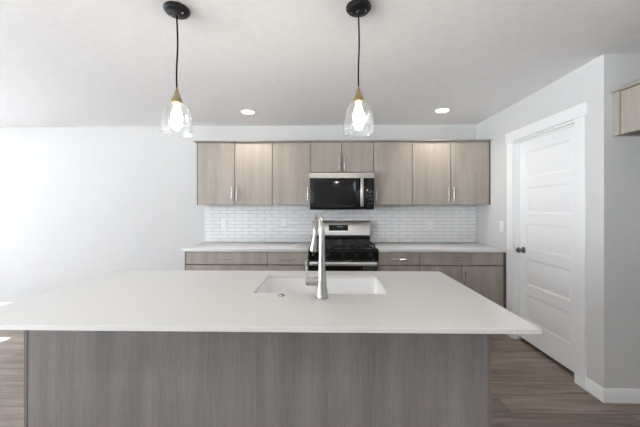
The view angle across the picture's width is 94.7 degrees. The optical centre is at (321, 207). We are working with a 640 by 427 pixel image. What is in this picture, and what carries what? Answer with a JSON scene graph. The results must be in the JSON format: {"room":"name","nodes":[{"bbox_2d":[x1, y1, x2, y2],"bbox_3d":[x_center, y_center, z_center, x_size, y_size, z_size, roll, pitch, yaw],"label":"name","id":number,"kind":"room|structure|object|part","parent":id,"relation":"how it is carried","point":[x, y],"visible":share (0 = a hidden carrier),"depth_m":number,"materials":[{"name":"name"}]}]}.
{"room":"kitchen","nodes":[
{"label":"kitchen","id":0,"kind":"room"},
{"bbox_2d":[0,125,476,301],"bbox_3d":[-2.199,0.142,3.983,10.950,2.438,0.150,0,0,1],"label":"wall","id":1,"kind":"structure","parent":0,"point":[78,204],"depth_m":3.92,"materials":[{"name":"paint"}]},
{"bbox_2d":[0,302,12,305],"bbox_3d":[-3.368,1.315,3.923,3.715,0.094,0.014,0,0,1],"label":"baseboard","id":2,"kind":"structure","parent":1,"relation":"attached to","point":[1,303],"depth_m":3.93,"materials":[{"name":"white paint"}]},
{"bbox_2d":[197,143,272,204],"bbox_3d":[-1.052,-0.409,3.699,0.915,0.756,0.349,0,0,1],"label":"upper cabinet","id":3,"kind":"object","parent":1,"relation":"attached to","point":[227,173],"visible":0.98,"depth_m":3.56,"materials":[{"name":"beige laminate"}]},
{"bbox_3d":[-1.506,-0.409,3.580,0.011,0.756,0.020,0,0,1],"label":"panel","id":4,"kind":"part","parent":3,"relation":"part of","materials":[{"name":"beige laminate"}]},
{"bbox_3d":[-1.276,-0.407,3.575,0.446,0.750,0.019,0,0,1],"label":"door","id":5,"kind":"part","parent":3,"relation":"part of","materials":[{"name":"beige laminate"}]},
{"bbox_3d":[-0.823,-0.407,3.566,0.447,0.750,0.019,0,0,1],"label":"door","id":6,"kind":"part","parent":3,"relation":"part of","materials":[{"name":"beige laminate"}]},
{"bbox_2d":[194,139,491,142],"bbox_3d":[0.237,-0.796,3.685,3.544,0.018,0.350,0,0,1],"label":"trim","id":7,"kind":"structure","parent":3,"relation":"on","point":[441,140],"depth_m":3.52,"materials":[{"name":"beige laminate"}]},
{"bbox_2d":[273,142,309,204],"bbox_3d":[-0.365,-0.410,3.686,0.456,0.755,0.349,0,0,1],"label":"upper cabinet","id":8,"kind":"object","parent":1,"relation":"attached to","point":[291,161],"visible":0.88,"depth_m":3.55,"materials":[{"name":"beige laminate"}]},
{"bbox_2d":[205,205,475,242],"bbox_3d":[0.229,0.211,3.856,3.543,0.482,0.010,0,0,1],"label":"backsplash","id":9,"kind":"structure","parent":1,"relation":"attached to","point":[245,223],"depth_m":3.85,"materials":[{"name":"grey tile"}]},
{"bbox_2d":[222,219,226,227],"bbox_3d":[-1.281,0.210,3.877,0.074,0.120,0.007,0,0,1],"label":"outlet","id":10,"kind":"object","parent":9,"relation":"attached to","point":[224,221],"visible":1,"depth_m":3.88,"materials":[{"name":"white plastic"}]},
{"bbox_2d":[281,219,286,227],"bbox_3d":[-0.493,0.204,3.862,0.074,0.120,0.007,0,0,1],"label":"outlet","id":11,"kind":"object","parent":9,"relation":"attached to","point":[283,221],"visible":1,"depth_m":3.86,"materials":[{"name":"white plastic"}]},
{"bbox_2d":[427,219,432,228],"bbox_3d":[1.399,0.214,3.826,0.074,0.120,0.007,0,0,1],"label":"outlet","id":12,"kind":"object","parent":9,"relation":"attached to","point":[429,221],"visible":1,"depth_m":3.82,"materials":[{"name":"white plastic"}]},
{"bbox_2d":[310,142,373,171],"bbox_3d":[0.244,-0.605,3.674,0.761,0.365,0.349,0,0,1],"label":"upper cabinet","id":13,"kind":"object","parent":1,"relation":"attached to","point":[324,156],"visible":0.8,"depth_m":3.54,"materials":[{"name":"beige laminate"}]},
{"bbox_3d":[0.050,-0.602,3.549,0.372,0.360,0.019,0,0,1],"label":"door","id":14,"kind":"part","parent":13,"relation":"part of","materials":[{"name":"beige laminate"}]},
{"bbox_2d":[310,172,373,209],"bbox_3d":[0.239,-0.198,3.630,0.750,0.443,0.439,0,0,1],"label":"microwave","id":15,"kind":"object","parent":13,"relation":"attached to","point":[328,190],"visible":1,"depth_m":3.45,"materials":[{"name":"black glass"}]},
{"bbox_3d":[0.466,-0.176,3.424,0.036,0.329,0.036,0,0,1],"label":"handle","id":16,"kind":"part","parent":15,"relation":"part of","materials":[{"name":"metal"}]},
{"bbox_3d":[0.566,-0.161,3.454,0.091,0.362,0.029,0,0,1],"label":"control panel","id":17,"kind":"part","parent":15,"relation":"part of","materials":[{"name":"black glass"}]},
{"bbox_3d":[0.431,-0.602,3.542,0.376,0.360,0.019,0,0,1],"label":"door","id":18,"kind":"part","parent":13,"relation":"part of","materials":[{"name":"beige laminate"}]},
{"bbox_2d":[374,142,411,204],"bbox_3d":[0.854,-0.410,3.663,0.456,0.755,0.349,0,0,1],"label":"upper cabinet","id":19,"kind":"object","parent":1,"relation":"attached to","point":[392,160],"visible":0.87,"depth_m":3.52,"materials":[{"name":"beige laminate"}]},
{"bbox_2d":[412,141,490,204],"bbox_3d":[1.546,-0.410,3.650,0.926,0.755,0.349,0,0,1],"label":"upper cabinet","id":20,"kind":"object","parent":1,"relation":"attached to","point":[443,173],"visible":0.98,"depth_m":3.51,"materials":[{"name":"beige laminate"}]},
{"bbox_3d":[1.307,-0.407,3.525,0.448,0.750,0.019,0,0,1],"label":"door","id":21,"kind":"part","parent":20,"relation":"part of","materials":[{"name":"beige laminate"}]},
{"bbox_3d":[1.762,-0.407,3.516,0.448,0.750,0.019,0,0,1],"label":"door","id":22,"kind":"part","parent":20,"relation":"part of","materials":[{"name":"beige laminate"}]},
{"bbox_2d":[0,0,639,126],"bbox_3d":[-2.271,-1.137,0.226,10.950,0.120,7.665,0,0,1],"label":"ceiling","id":23,"kind":"structure","parent":0,"point":[64,63],"depth_m":2.09,"materials":[{"name":"paint"}]},
{"bbox_2d":[159,1,192,135],"bbox_3d":[-0.786,-0.738,1.600,0.166,0.677,0.166,0,0,1],"label":"pendant light","id":24,"kind":"object","parent":23,"relation":"hanging from","point":[174,9],"visible":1,"depth_m":1.58,"materials":[{"name":"clear glass"}]},
{"bbox_3d":[-0.786,-0.483,1.600,0.166,0.168,0.166,0,0,1],"label":"lamp shade","id":25,"kind":"part","parent":24,"relation":"part of","materials":[{"name":"clear glass"}]},
{"bbox_3d":[-0.786,-0.503,1.600,0.058,0.112,0.058,0,0,1],"label":"bulb","id":26,"kind":"part","parent":24,"relation":"part of","materials":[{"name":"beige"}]},
{"bbox_3d":[-0.785,-0.842,1.600,0.015,0.406,0.009,0,0,1],"label":"cord","id":27,"kind":"part","parent":24,"relation":"part of","materials":[{"name":"black plastic"}]},
{"bbox_2d":[240,109,255,114],"bbox_3d":[-0.829,-1.073,3.317,0.180,0.006,0.180,0,0,1],"label":"recessed light","id":28,"kind":"object","parent":23,"relation":"in","point":[244,111],"visible":1,"depth_m":3.30,"materials":[{"name":"white plastic"}]},
{"bbox_2d":[343,0,373,133],"bbox_3d":[0.197,-0.738,1.581,0.166,0.677,0.166,0,0,1],"label":"pendant light","id":29,"kind":"object","parent":23,"relation":"hanging from","point":[354,8],"visible":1,"depth_m":1.56,"materials":[{"name":"clear glass"}]},
{"bbox_3d":[0.197,-0.483,1.581,0.166,0.168,0.166,0,0,1],"label":"lamp shade","id":30,"kind":"part","parent":29,"relation":"part of","materials":[{"name":"clear glass"}]},
{"bbox_3d":[0.197,-0.503,1.581,0.058,0.112,0.058,0,0,1],"label":"bulb","id":31,"kind":"part","parent":29,"relation":"part of","materials":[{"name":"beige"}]},
{"bbox_3d":[0.198,-0.842,1.581,0.012,0.406,0.009,0,0,1],"label":"cord","id":32,"kind":"part","parent":29,"relation":"part of","materials":[{"name":"black plastic"}]},
{"bbox_2d":[434,108,450,112],"bbox_3d":[1.335,-1.073,3.265,0.180,0.006,0.180,0,0,1],"label":"recessed light","id":33,"kind":"object","parent":23,"relation":"in","point":[440,110],"visible":1,"depth_m":3.26,"materials":[{"name":"white plastic"}]},
{"bbox_2d":[0,330,639,426],"bbox_3d":[-2.271,1.412,0.226,10.950,0.100,7.665,0,0,1],"label":"floor","id":34,"kind":"structure","parent":0,"point":[530,388],"depth_m":2.15,"materials":[{"name":"wood"}]},
{"bbox_2d":[185,252,267,270],"bbox_3d":[-1.053,0.924,3.552,0.916,0.876,0.664,0,0,1],"label":"base cabinet","id":35,"kind":"object","parent":34,"relation":"on","point":[205,261],"visible":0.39,"depth_m":3.26,"materials":[{"name":"beige laminate"}]},
{"bbox_3d":[-1.281,0.947,3.270,0.441,0.620,0.019,0,0,1],"label":"door","id":36,"kind":"part","parent":35,"relation":"part of","materials":[{"name":"beige laminate"}]},
{"bbox_3d":[-1.052,0.560,3.265,0.898,0.136,0.019,0,0,1],"label":"drawer","id":37,"kind":"part","parent":35,"relation":"part of","materials":[{"name":"beige laminate"}]},
{"bbox_2d":[181,242,310,251],"bbox_3d":[-0.845,0.469,3.552,1.407,0.031,0.640,0,0,1],"label":"countertop","id":38,"kind":"structure","parent":35,"relation":"on","point":[205,246],"depth_m":3.35,"materials":[{"name":"white stone"}]},
{"bbox_3d":[-0.828,0.947,3.261,0.450,0.620,0.019,0,0,1],"label":"door","id":39,"kind":"part","parent":35,"relation":"part of","materials":[{"name":"beige laminate"}]},
{"bbox_2d":[24,330,490,426],"bbox_3d":[-0.321,0.917,1.756,2.267,0.889,0.662,0,0,1],"label":"base cabinet","id":40,"kind":"object","parent":34,"relation":"on","point":[72,378],"visible":0.54,"depth_m":1.43,"materials":[{"name":"laminate"}]},
{"bbox_3d":[-1.446,0.917,1.767,0.016,0.889,0.642,0,0,1],"label":"panel","id":41,"kind":"part","parent":40,"relation":"part of","materials":[{"name":"laminate"}]},
{"bbox_3d":[-0.881,0.917,1.446,1.126,0.889,0.018,0,0,1],"label":"panel","id":42,"kind":"part","parent":40,"relation":"part of","materials":[{"name":"laminate"}]},
{"bbox_2d":[0,270,541,333],"bbox_3d":[-0.322,0.463,1.620,2.306,0.018,0.998,0,0,1],"label":"countertop","id":43,"kind":"structure","parent":40,"relation":"on","point":[121,300],"depth_m":1.35,"materials":[{"name":"white stone"}]},
{"bbox_2d":[305,213,327,299],"bbox_3d":[-0.023,0.242,1.571,0.116,0.424,0.232,0,0,1],"label":"faucet","id":44,"kind":"object","parent":43,"relation":"on","point":[320,281],"visible":1,"depth_m":1.48,"materials":[{"name":"silver metal"}]},
{"bbox_3d":[-0.047,0.373,1.489,0.071,0.041,0.041,0,0,1],"label":"handle","id":45,"kind":"part","parent":44,"relation":"part of","materials":[{"name":"silver metal"}]},
{"bbox_3d":[-0.016,0.108,1.573,0.029,0.156,0.202,0,0,-11],"label":"spout","id":46,"kind":"part","parent":44,"relation":"part of","materials":[{"name":"silver metal"}]},
{"bbox_2d":[256,278,385,293],"bbox_3d":[-0.002,0.581,1.763,0.780,0.217,0.474,0,0,1],"label":"sink","id":47,"kind":"object","parent":43,"relation":"in","point":[271,285],"visible":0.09,"depth_m":1.97,"materials":[{"name":"white ceramic"}]},
{"bbox_3d":[0.236,0.917,1.425,1.107,0.889,0.018,0,0,1],"label":"panel","id":48,"kind":"part","parent":40,"relation":"part of","materials":[{"name":"laminate"}]},
{"bbox_3d":[0.804,0.917,1.724,0.016,0.889,0.642,0,0,1],"label":"panel","id":49,"kind":"part","parent":40,"relation":"part of","materials":[{"name":"laminate"}]},
{"bbox_2d":[268,251,308,270],"bbox_3d":[-0.367,0.924,3.539,0.454,0.876,0.664,0,0,1],"label":"base cabinet","id":50,"kind":"object","parent":34,"relation":"on","point":[277,261],"visible":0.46,"depth_m":3.24,"materials":[{"name":"beige laminate"}]},
{"bbox_3d":[-0.373,0.560,3.225,0.165,0.012,0.036,0,0,1],"label":"handle","id":51,"kind":"part","parent":50,"relation":"part of","materials":[{"name":"silver metal"}]},
{"bbox_3d":[-0.372,0.560,3.252,0.448,0.136,0.019,0,0,1],"label":"drawer","id":52,"kind":"part","parent":50,"relation":"part of","materials":[{"name":"beige laminate"}]},
{"bbox_3d":[-0.372,0.947,3.252,0.448,0.620,0.019,0,0,1],"label":"door","id":53,"kind":"part","parent":50,"relation":"part of","materials":[{"name":"beige laminate"}]},
{"bbox_2d":[309,221,377,270],"bbox_3d":[0.237,0.766,3.493,0.750,1.192,0.697,0,0,1],"label":"range","id":54,"kind":"object","parent":34,"relation":"on","point":[348,245],"visible":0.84,"depth_m":3.21,"materials":[{"name":"black metal"}]},
{"bbox_3d":[0.232,0.859,3.216,0.744,0.575,0.040,0,0,1],"label":"oven door","id":55,"kind":"part","parent":54,"relation":"part of","materials":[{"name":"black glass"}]},
{"bbox_3d":[0.231,0.604,3.170,0.726,0.040,0.052,0,0,1],"label":"handle","id":56,"kind":"part","parent":54,"relation":"part of","materials":[{"name":"silver metal"}]},
{"bbox_3d":[0.232,0.515,3.219,0.748,0.104,0.045,0,0,1],"label":"panel","id":57,"kind":"part","parent":54,"relation":"part of","materials":[{"name":"metal"}]},
{"bbox_2d":[309,245,377,249],"bbox_3d":[0.237,0.453,3.486,0.750,0.018,0.570,0,0,1],"label":"cooktop","id":58,"kind":"object","parent":54,"relation":"in","point":[327,247],"depth_m":3.28,"materials":[{"name":"black metal"}]},
{"bbox_2d":[377,252,418,270],"bbox_3d":[0.846,0.924,3.515,0.446,0.876,0.664,0,0,1],"label":"base cabinet","id":59,"kind":"object","parent":34,"relation":"on","point":[387,261],"visible":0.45,"depth_m":3.22,"materials":[{"name":"beige laminate"}]},
{"bbox_3d":[0.841,0.560,3.229,0.440,0.136,0.019,0,0,1],"label":"drawer","id":60,"kind":"part","parent":59,"relation":"part of","materials":[{"name":"beige laminate"}]},
{"bbox_3d":[0.841,0.947,3.229,0.440,0.620,0.019,0,0,1],"label":"door","id":61,"kind":"part","parent":59,"relation":"part of","materials":[{"name":"beige laminate"}]},
{"bbox_2d":[419,252,505,308],"bbox_3d":[1.538,0.924,3.502,0.936,0.876,0.664,0,0,1],"label":"base cabinet","id":62,"kind":"object","parent":34,"relation":"on","point":[484,273],"visible":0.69,"depth_m":3.20,"materials":[{"name":"beige laminate"}]},
{"bbox_2d":[373,242,506,252],"bbox_3d":[1.315,0.469,3.510,1.381,0.031,0.640,0,0,1],"label":"countertop","id":63,"kind":"structure","parent":62,"relation":"on","point":[381,246],"depth_m":3.35,"materials":[{"name":"white stone"}]},
{"bbox_3d":[1.291,0.947,3.220,0.448,0.620,0.019,0,0,1],"label":"door","id":64,"kind":"part","parent":62,"relation":"part of","materials":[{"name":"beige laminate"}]},
{"bbox_3d":[1.519,0.560,3.216,0.903,0.136,0.019,0,0,1],"label":"drawer","id":65,"kind":"part","parent":62,"relation":"part of","materials":[{"name":"beige laminate"}]},
{"bbox_3d":[1.552,0.762,3.188,0.012,0.155,0.036,0,0,1],"label":"handle","id":66,"kind":"part","parent":62,"relation":"part of","materials":[{"name":"silver metal"}]},
{"bbox_3d":[1.746,0.947,3.212,0.448,0.620,0.019,0,0,1],"label":"door","id":67,"kind":"part","parent":62,"relation":"part of","materials":[{"name":"beige laminate"}]},
{"bbox_2d":[477,63,588,377],"bbox_3d":[2.057,0.142,3.007,0.120,2.438,1.638,0,0,1],"label":"wall","id":68,"kind":"structure","parent":0,"point":[571,90],"depth_m":3.11,"materials":[{"name":"paint"}]},
{"bbox_2d":[500,221,503,231],"bbox_3d":[1.998,0.210,3.276,0.008,0.120,0.074,0,0,1],"label":"light switch","id":69,"kind":"object","parent":68,"relation":"attached to","point":[501,222],"visible":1,"depth_m":3.27,"materials":[{"name":"white plastic"}]},
{"bbox_2d":[505,101,588,388],"bbox_3d":[2.039,0.287,2.683,0.142,2.150,0.996,0,0,1],"label":"door","id":70,"kind":"structure","parent":68,"relation":"in","point":[547,157],"depth_m":2.60,"materials":[{"name":"white paint"}]},
{"bbox_3d":[1.991,0.337,3.117,0.017,2.050,0.097,0,0,1],"label":"casing","id":71,"kind":"part","parent":70,"relation":"part of","materials":[{"name":"white paint"}]},
{"bbox_3d":[2.013,0.430,2.992,0.071,0.064,0.064,0,0,1],"label":"knob","id":72,"kind":"part","parent":70,"relation":"part of","materials":[{"name":"black metal"}]},
{"bbox_3d":[1.974,0.337,2.251,0.017,2.050,0.095,0,0,1],"label":"casing","id":73,"kind":"part","parent":70,"relation":"part of","materials":[{"name":"white paint"}]},
{"bbox_2d":[585,377,602,400],"bbox_3d":[1.974,1.315,2.136,0.014,0.094,0.134,0,0,1],"label":"baseboard","id":74,"kind":"structure","parent":68,"relation":"attached to","point":[593,388],"depth_m":2.13,"materials":[{"name":"white paint"}]},
{"bbox_2d":[589,54,639,388],"bbox_3d":[2.381,0.142,2.122,0.801,2.438,0.120,0,0,1],"label":"wall","id":75,"kind":"structure","parent":0,"point":[614,161],"depth_m":2.07,"materials":[{"name":"paint"}]},
{"bbox_2d":[602,388,639,402],"bbox_3d":[2.312,1.315,2.056,0.695,0.094,0.014,0,0,1],"label":"baseboard","id":76,"kind":"structure","parent":75,"relation":"attached to","point":[609,395],"depth_m":2.05,"materials":[{"name":"white paint"}]},
{"bbox_2d":[610,78,639,135],"bbox_3d":[2.322,-0.660,1.579,0.653,0.321,0.965,0,0,1],"label":"upper cabinet","id":77,"kind":"object","parent":75,"relation":"attached to","point":[626,98],"visible":1,"depth_m":1.97,"materials":[{"name":"beige laminate"}]},
{"bbox_3d":[2.331,-0.809,1.579,0.636,0.023,0.965,0,0,1],"label":"moulding","id":78,"kind":"part","parent":77,"relation":"part of","materials":[{"name":"beige laminate"}]},
{"bbox_3d":[2.044,-0.646,1.788,0.019,0.291,0.450,0,0,1],"label":"door","id":79,"kind":"part","parent":77,"relation":"part of","materials":[{"name":"beige laminate"}]}
]}

